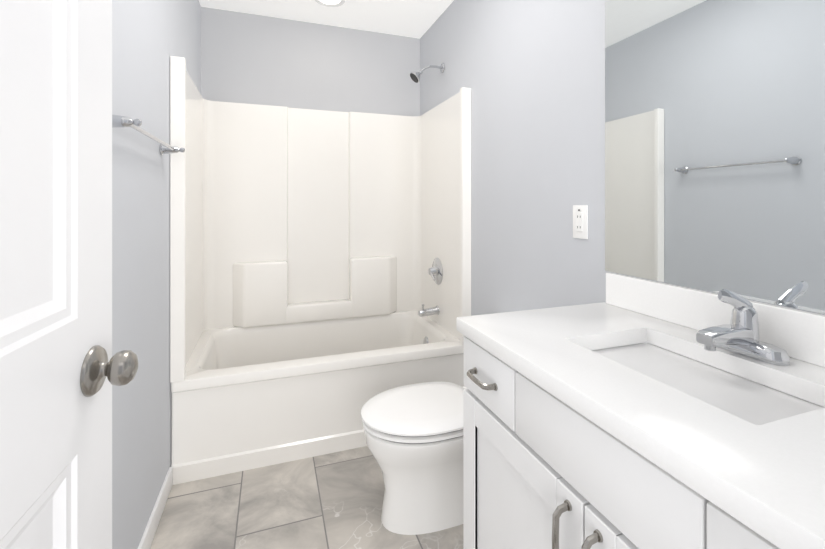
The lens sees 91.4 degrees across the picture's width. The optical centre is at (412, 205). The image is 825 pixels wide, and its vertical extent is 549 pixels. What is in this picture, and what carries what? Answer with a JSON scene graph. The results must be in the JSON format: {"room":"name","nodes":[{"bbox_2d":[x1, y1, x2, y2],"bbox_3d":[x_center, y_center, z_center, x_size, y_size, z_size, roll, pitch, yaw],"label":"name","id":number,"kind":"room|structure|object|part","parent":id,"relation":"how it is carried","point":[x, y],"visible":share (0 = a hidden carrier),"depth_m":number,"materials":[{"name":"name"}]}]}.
{"room":"bathroom","nodes":[
{"label":"bathroom","id":0,"kind":"room"},
{"bbox_2d":[112,0,200,548],"bbox_3d":[-0.714,-0.015,0.587,0.120,2.470,4.320,0,0,-19],"label":"wall","id":1,"kind":"structure","parent":0,"point":[150,38],"depth_m":1.39,"materials":[{"name":"paint"}]},
{"bbox_2d":[112,115,184,154],"bbox_3d":[-0.874,-0.225,1.357,0.085,0.048,0.628,0,0,-19],"label":"towel rail","id":2,"kind":"object","parent":1,"relation":"attached to","point":[125,121],"visible":0.85,"depth_m":1.17,"materials":[{"name":"silver metal"}]},
{"bbox_2d":[138,467,171,548],"bbox_3d":[-0.734,1.177,0.846,0.013,0.085,1.909,0,0,-19],"label":"baseboard","id":3,"kind":"structure","parent":1,"relation":"attached to","point":[152,523],"depth_m":1.49,"materials":[{"name":"paint"}]},
{"bbox_2d":[150,446,462,548],"bbox_3d":[0.036,1.270,0.850,1.710,0.100,4.320,0,0,-19],"label":"floor","id":4,"kind":"structure","parent":0,"point":[334,500],"depth_m":1.60,"materials":[{"name":"tile"}]},
{"bbox_2d":[170,56,470,484],"bbox_3d":[-0.500,0.285,2.381,1.462,1.870,0.826,0,0,-19],"label":"bathtub","id":5,"kind":"object","parent":4,"relation":"on","point":[320,278],"visible":0.94,"depth_m":2.54,"materials":[{"name":"white plastic"}]},
{"bbox_2d":[361,382,467,534],"bbox_3d":[0.148,0.875,1.641,0.720,0.689,0.428,0,0,-19],"label":"toilet","id":6,"kind":"object","parent":4,"relation":"on","point":[414,437],"visible":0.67,"depth_m":1.50,"materials":[{"name":"ceramic"}]},
{"bbox_3d":[0.048,0.814,1.606,0.508,0.051,0.386,0,0,-19],"label":"seat","id":7,"kind":"part","parent":6,"relation":"part of","materials":[{"name":"plastic"}]},
{"bbox_2d":[456,273,824,548],"bbox_3d":[0.533,0.699,0.779,0.573,1.042,0.972,0,0,-19],"label":"bathroom vanity","id":8,"kind":"object","parent":4,"relation":"on","point":[634,413],"visible":1,"depth_m":0.77,"materials":[{"name":"paint"}]},
{"bbox_2d":[696,288,790,365],"bbox_3d":[0.676,0.249,0.859,0.152,0.141,0.156,0,0,-19],"label":"faucet","id":9,"kind":"object","parent":8,"relation":"on","point":[738,341],"depth_m":0.85,"materials":[{"name":"silver metal"}]},
{"bbox_2d":[201,7,419,115],"bbox_3d":[-0.658,-0.015,2.832,1.470,2.470,0.120,0,0,-19],"label":"wall","id":10,"kind":"structure","parent":0,"point":[246,58],"depth_m":2.74,"materials":[{"name":"paint"}]},
{"bbox_2d":[199,0,453,38],"bbox_3d":[0.036,-1.300,0.850,1.710,0.100,4.320,0,0,-19],"label":"ceiling","id":11,"kind":"structure","parent":0,"point":[413,18],"depth_m":2.61,"materials":[{"name":"paint"}]},
{"bbox_2d":[315,0,344,6],"bbox_3d":[-0.502,-1.250,2.431,0.190,0.016,0.190,0,0,-19],"label":"recessed light","id":12,"kind":"object","parent":11,"relation":"in","point":[340,3],"depth_m":2.48,"materials":[{"name":"paint"}]},
{"bbox_3d":[-0.502,-1.248,2.431,0.128,0.001,0.128,0,0,-19],"label":"recessed ceiling light lens","id":13,"kind":"part","parent":12,"relation":"part of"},
{"bbox_2d":[420,0,824,315],"bbox_3d":[0.786,-0.015,1.113,0.120,2.470,4.320,0,0,-19],"label":"wall","id":14,"kind":"structure","parent":0,"point":[530,74],"depth_m":1.74,"materials":[{"name":"paint"}]},
{"bbox_2d":[410,63,444,82],"bbox_3d":[0.091,-0.849,2.575,0.223,0.142,0.080,0,0,-19],"label":"shower head","id":15,"kind":"object","parent":14,"relation":"attached to","point":[415,77],"visible":0.98,"depth_m":2.56},
{"bbox_2d":[573,205,587,238],"bbox_3d":[0.601,0.060,1.445,0.008,0.120,0.072,0,0,-19],"label":"electrical outlet plate","id":16,"kind":"object","parent":14,"relation":"attached to","point":[580,221],"visible":1,"depth_m":1.44,"materials":[{"name":"plastic"}]},
{"bbox_2d":[605,0,824,313],"bbox_3d":[0.801,-0.311,0.874,0.006,1.057,0.971,0,0,-19],"label":"mirror","id":17,"kind":"object","parent":14,"relation":"attached to","point":[714,145],"visible":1,"depth_m":0.99,"materials":[{"name":"clear glass"}]},
{"bbox_3d":[0.294,-0.015,0.114,1.470,2.470,0.120,0,0,-19],"label":"wall","id":18,"kind":"structure","parent":0,"visible":0},
{"bbox_2d":[0,0,137,548],"bbox_3d":[-0.421,0.197,0.340,0.157,2.030,0.764,0,0,-19],"label":"door","id":19,"kind":"structure","parent":18,"relation":"in","point":[62,370],"depth_m":0.56,"materials":[{"name":"paint"}]},
{"bbox_3d":[-0.529,0.262,0.647,0.157,0.076,0.111,0,0,-19],"label":"knob","id":20,"kind":"part","parent":19,"relation":"part of","materials":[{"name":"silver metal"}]}
]}

